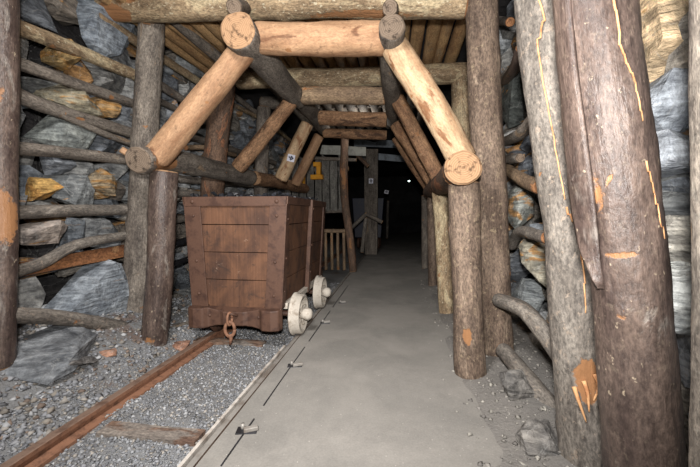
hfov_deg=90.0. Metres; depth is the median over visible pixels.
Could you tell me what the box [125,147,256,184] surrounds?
log
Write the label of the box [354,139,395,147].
channel
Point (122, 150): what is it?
stub
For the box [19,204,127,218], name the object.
pole
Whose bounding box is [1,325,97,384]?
rock
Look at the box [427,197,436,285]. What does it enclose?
post
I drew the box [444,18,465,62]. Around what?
pole
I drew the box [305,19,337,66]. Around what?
pole
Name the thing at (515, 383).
boulder
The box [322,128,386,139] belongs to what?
cross beam
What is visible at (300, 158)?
plank
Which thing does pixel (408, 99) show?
pole
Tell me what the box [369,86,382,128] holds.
pole
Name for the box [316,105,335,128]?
pole
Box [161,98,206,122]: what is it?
pole
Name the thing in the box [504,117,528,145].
pole
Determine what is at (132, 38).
pole
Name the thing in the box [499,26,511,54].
rock
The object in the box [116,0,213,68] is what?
pole
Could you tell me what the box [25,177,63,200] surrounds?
rock
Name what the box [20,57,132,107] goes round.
pole
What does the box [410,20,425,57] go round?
pole
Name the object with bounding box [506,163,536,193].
pole
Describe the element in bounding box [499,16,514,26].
pole
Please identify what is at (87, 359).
shard
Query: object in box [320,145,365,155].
panel
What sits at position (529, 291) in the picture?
rock
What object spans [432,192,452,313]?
post
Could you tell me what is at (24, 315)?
pole
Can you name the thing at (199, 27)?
pole
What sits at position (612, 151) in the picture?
post
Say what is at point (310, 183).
plank
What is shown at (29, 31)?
pole
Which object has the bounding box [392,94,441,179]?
strut
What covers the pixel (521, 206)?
rock
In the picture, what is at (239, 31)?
log
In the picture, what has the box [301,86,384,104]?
cross beam
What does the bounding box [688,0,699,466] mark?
post
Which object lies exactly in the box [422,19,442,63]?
pole
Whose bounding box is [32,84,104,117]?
rock
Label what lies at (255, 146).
strut
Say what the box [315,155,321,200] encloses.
plank
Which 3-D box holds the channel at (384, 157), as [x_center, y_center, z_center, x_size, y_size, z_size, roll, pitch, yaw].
[0.936,-2.370,10.795,1.504,0.367,0.083,0,3,8]
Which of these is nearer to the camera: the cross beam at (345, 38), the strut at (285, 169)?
the cross beam at (345, 38)
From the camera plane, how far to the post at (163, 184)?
3.24 m
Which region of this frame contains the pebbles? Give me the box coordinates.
[421,276,586,466]
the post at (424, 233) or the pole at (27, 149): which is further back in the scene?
the post at (424, 233)
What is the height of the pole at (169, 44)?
0.167 m
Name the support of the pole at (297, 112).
on the roof beam at (272, 102)
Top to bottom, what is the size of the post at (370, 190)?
3.201 m
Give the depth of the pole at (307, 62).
4.69 m
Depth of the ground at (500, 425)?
2.31 m
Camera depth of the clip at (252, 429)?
1.99 m
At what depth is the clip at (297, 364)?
2.85 m
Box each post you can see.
[0,0,20,370]
[123,23,165,312]
[141,169,178,346]
[200,85,234,196]
[254,105,270,194]
[340,138,356,271]
[364,149,378,254]
[386,201,388,237]
[421,195,427,268]
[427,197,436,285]
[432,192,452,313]
[448,181,486,379]
[451,78,470,142]
[465,0,513,356]
[514,0,602,466]
[552,0,686,466]
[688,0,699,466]
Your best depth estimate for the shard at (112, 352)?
2.89 m
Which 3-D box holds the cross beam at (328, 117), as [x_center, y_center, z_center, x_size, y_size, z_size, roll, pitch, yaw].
[0.042,-1.767,5.401,1.065,0.290,0.228,0,3,8]
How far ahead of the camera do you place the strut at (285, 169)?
5.48 m
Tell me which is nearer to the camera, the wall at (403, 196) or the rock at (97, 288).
the rock at (97, 288)
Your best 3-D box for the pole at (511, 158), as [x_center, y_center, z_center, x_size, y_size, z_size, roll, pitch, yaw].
[1.498,-0.706,3.324,0.083,0.164,0.712,0,3,8]
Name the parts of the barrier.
rail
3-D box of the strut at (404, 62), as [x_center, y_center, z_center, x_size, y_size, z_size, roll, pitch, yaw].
[0.637,-1.051,2.829,0.745,1.042,0.244,0,3,8]
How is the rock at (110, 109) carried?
attached to the wall at (59, 17)
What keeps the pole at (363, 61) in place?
on the roof beam at (131, 11)
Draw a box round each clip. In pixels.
[235,422,258,434]
[287,361,302,367]
[320,319,329,323]
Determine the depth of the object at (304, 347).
2.59 m
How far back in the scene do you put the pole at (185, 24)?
3.86 m
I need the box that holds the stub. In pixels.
[119,147,127,155]
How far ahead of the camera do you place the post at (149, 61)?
3.60 m
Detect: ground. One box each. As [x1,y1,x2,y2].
[0,232,364,466]
[407,231,576,466]
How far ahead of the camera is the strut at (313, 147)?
6.44 m
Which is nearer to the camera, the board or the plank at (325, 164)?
the board
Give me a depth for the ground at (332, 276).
2.71 m
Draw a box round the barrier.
[324,229,345,269]
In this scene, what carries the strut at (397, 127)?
on the log at (463, 167)
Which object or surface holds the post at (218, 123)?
on the ground at (332, 276)
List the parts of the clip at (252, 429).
plate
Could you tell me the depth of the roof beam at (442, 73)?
4.65 m
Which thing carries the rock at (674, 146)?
attached to the wall at (675, 203)
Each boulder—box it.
[499,369,534,400]
[515,418,559,456]
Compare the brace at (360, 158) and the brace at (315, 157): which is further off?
the brace at (360, 158)
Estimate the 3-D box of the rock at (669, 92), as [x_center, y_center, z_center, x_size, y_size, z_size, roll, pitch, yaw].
[1.496,-0.608,1.666,0.342,0.290,0.457,0,3,8]
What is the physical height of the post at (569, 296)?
2.892 m
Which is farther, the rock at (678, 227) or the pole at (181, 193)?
the pole at (181, 193)
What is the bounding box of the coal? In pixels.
[190,191,317,199]
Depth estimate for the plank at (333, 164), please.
8.29 m
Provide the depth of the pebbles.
2.22 m
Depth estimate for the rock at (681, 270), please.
1.38 m
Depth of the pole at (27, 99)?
2.96 m
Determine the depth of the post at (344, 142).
7.30 m
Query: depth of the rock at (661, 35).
1.48 m
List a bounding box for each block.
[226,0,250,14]
[382,0,398,15]
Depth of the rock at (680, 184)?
1.47 m
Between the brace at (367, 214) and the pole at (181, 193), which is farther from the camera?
the brace at (367, 214)
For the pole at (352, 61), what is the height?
0.154 m
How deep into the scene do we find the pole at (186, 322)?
3.83 m
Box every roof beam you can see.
[94,0,467,22]
[235,62,466,88]
[259,93,414,108]
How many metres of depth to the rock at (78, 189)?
3.14 m
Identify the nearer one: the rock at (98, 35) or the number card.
the rock at (98, 35)
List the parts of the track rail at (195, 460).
edging strip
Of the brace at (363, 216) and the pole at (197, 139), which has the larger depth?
the brace at (363, 216)
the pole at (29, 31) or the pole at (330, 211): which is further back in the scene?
the pole at (330, 211)
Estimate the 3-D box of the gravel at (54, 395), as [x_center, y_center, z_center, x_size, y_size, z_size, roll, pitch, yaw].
[-1.915,0.848,4.911,1.126,0.458,5.962,0,3,8]
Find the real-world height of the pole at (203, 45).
0.294 m
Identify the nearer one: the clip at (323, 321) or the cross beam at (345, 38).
the cross beam at (345, 38)
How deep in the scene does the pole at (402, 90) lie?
5.59 m
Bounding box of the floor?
[195,233,502,466]
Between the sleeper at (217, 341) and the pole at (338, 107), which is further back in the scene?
the pole at (338, 107)
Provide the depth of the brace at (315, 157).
8.02 m
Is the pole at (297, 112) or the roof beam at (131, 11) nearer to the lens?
the roof beam at (131, 11)
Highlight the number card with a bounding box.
[287,154,295,161]
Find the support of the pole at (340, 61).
on the roof beam at (131, 11)
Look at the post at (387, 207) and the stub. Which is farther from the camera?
the post at (387, 207)
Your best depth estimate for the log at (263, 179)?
6.04 m
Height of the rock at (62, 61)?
0.224 m
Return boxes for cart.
[182,196,330,344]
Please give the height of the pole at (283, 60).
0.168 m
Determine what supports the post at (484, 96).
on the ground at (500, 425)
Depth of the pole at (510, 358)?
2.44 m
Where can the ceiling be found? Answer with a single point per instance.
(290, 126)
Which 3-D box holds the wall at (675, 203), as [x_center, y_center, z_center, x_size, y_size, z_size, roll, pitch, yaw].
[2.645,-0.969,9.486,0.635,3.926,24.601,0,3,8]
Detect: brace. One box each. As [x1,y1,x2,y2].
[313,156,356,161]
[352,213,365,227]
[356,156,369,166]
[360,217,367,252]
[366,212,382,223]
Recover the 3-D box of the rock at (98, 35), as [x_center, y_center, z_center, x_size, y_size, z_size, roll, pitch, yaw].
[-2.452,-1.695,4.088,0.383,1.844,2.472,0,3,8]
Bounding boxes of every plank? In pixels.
[292,161,298,196]
[299,156,305,197]
[307,160,313,197]
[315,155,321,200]
[322,155,329,210]
[330,161,337,210]
[339,155,341,209]
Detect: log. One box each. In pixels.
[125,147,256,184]
[220,12,304,108]
[253,171,308,192]
[299,105,329,134]
[379,14,404,126]
[423,150,481,197]
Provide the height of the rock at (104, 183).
0.306 m
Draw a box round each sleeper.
[96,421,205,446]
[193,337,265,346]
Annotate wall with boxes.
[18,0,344,325]
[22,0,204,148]
[348,176,422,232]
[438,0,690,466]
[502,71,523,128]
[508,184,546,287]
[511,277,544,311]
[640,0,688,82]
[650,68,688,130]
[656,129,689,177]
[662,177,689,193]
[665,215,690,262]
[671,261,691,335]
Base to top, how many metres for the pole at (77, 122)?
0.161 m
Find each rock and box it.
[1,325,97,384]
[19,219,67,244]
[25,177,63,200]
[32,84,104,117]
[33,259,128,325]
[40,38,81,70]
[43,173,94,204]
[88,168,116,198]
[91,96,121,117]
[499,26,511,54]
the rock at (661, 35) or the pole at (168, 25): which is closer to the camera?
the rock at (661, 35)
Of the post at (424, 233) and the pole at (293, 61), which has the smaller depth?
the pole at (293, 61)
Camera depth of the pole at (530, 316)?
2.33 m
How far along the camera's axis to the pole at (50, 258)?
2.97 m
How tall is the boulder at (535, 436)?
0.149 m
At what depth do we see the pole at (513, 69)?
3.09 m
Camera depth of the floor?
2.42 m
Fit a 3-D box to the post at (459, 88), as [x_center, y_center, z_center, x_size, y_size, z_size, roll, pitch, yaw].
[1.520,-0.568,4.658,0.382,2.974,0.296,0,3,8]
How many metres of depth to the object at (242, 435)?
1.87 m
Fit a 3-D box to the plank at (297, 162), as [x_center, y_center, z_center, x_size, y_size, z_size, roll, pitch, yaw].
[-1.320,-1.149,8.433,0.167,1.208,0.045,0,3,8]
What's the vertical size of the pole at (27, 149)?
0.194 m
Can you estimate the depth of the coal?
3.53 m
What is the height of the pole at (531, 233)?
0.243 m
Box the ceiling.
[164,0,510,177]
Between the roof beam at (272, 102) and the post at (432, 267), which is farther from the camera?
the roof beam at (272, 102)
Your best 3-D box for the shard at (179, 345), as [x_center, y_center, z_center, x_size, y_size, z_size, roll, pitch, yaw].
[-1.698,1.111,3.471,0.203,0.077,0.141,0,3,8]
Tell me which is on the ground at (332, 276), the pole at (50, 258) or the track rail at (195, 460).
the track rail at (195, 460)
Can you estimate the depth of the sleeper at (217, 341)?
3.57 m
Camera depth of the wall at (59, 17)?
3.51 m
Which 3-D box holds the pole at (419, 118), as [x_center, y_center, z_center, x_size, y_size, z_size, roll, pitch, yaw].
[1.339,-2.398,6.398,0.204,0.206,3.130,0,3,8]
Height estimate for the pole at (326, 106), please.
0.212 m
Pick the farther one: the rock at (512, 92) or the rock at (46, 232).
the rock at (512, 92)
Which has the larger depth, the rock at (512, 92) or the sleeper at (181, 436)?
the rock at (512, 92)
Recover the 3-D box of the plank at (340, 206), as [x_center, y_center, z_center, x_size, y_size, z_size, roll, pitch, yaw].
[-0.189,-1.201,8.270,0.162,1.332,0.043,0,3,8]
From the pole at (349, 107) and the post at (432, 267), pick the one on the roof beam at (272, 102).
the pole at (349, 107)
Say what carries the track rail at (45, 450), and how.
on the ground at (332, 276)
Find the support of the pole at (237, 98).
attached to the wall at (59, 17)
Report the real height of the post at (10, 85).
2.887 m
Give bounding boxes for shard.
[69,356,98,365]
[99,348,116,356]
[172,340,189,350]
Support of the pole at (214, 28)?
on the roof beam at (131, 11)
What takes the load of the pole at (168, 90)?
attached to the wall at (59, 17)
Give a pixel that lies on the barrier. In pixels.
(331, 231)
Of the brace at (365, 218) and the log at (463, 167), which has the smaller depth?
the log at (463, 167)
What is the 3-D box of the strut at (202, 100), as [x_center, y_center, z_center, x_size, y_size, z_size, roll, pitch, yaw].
[-1.336,-1.136,3.102,1.027,1.064,0.238,0,3,8]
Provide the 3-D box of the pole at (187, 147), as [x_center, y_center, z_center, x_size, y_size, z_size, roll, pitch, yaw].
[-2.061,-1.232,5.288,0.076,0.202,1.426,0,3,8]
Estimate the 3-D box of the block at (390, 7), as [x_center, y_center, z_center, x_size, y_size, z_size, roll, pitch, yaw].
[0.329,-1.783,2.792,0.120,0.304,0.486,0,3,8]
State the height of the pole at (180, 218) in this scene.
0.153 m
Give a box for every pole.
[16,307,127,329]
[18,231,125,276]
[19,142,126,164]
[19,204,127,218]
[20,20,134,80]
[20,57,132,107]
[20,88,131,137]
[59,115,129,145]
[99,0,208,73]
[99,12,200,84]
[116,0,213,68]
[134,0,214,62]
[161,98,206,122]
[162,81,184,102]
[169,23,221,61]
[169,321,188,326]
[176,215,184,222]
[177,190,244,197]
[178,175,253,187]
[179,22,221,52]
[184,145,236,156]
[187,22,249,69]
[190,135,276,164]
[201,21,252,69]
[234,93,256,113]
[234,104,290,140]
[253,20,290,67]
[256,20,303,67]
[268,88,316,130]
[273,20,315,67]
[290,19,327,67]
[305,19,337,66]
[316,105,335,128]
[318,19,348,66]
[322,104,344,128]
[325,209,341,212]
[332,18,358,66]
[334,104,354,128]
[346,105,363,128]
[348,19,368,66]
[358,105,373,129]
[360,19,377,65]
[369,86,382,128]
[399,86,404,119]
[404,20,410,40]
[406,94,414,114]
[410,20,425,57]
[416,110,423,126]
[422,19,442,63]
[433,20,454,62]
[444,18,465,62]
[492,293,551,359]
[496,343,555,408]
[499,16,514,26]
[501,46,519,84]
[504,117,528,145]
[506,153,524,162]
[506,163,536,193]
[509,226,544,249]
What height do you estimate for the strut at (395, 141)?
1.027 m
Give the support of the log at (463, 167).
on the post at (432, 267)
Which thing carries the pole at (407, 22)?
on the roof beam at (131, 11)
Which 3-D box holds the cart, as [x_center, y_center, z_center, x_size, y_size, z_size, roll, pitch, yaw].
[-0.935,0.299,4.254,1.281,1.413,2.051,0,3,8]
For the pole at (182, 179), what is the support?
attached to the post at (218, 123)
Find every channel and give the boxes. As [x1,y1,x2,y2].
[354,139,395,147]
[356,153,404,161]
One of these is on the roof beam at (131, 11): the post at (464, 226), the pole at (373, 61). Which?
the pole at (373, 61)
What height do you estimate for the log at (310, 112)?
0.304 m
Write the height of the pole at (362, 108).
0.204 m
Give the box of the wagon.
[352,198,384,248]
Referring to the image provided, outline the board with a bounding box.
[19,245,123,276]
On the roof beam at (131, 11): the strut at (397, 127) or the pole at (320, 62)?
the pole at (320, 62)
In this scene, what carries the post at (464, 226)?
on the ground at (500, 425)
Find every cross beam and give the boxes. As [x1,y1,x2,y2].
[254,20,383,57]
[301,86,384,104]
[318,110,386,126]
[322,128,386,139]
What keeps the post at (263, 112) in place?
on the ground at (332, 276)
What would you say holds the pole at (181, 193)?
attached to the post at (218, 123)
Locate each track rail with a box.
[0,249,342,466]
[177,254,364,466]
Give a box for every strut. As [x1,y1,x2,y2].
[145,47,253,166]
[232,99,296,172]
[275,121,312,181]
[291,133,322,186]
[383,37,475,159]
[391,120,430,184]
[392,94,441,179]
[392,137,425,188]
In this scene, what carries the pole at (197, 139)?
attached to the post at (218, 123)
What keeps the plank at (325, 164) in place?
attached to the pole at (330, 211)
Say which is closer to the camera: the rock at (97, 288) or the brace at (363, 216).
the rock at (97, 288)
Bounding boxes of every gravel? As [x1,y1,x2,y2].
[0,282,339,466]
[0,294,212,450]

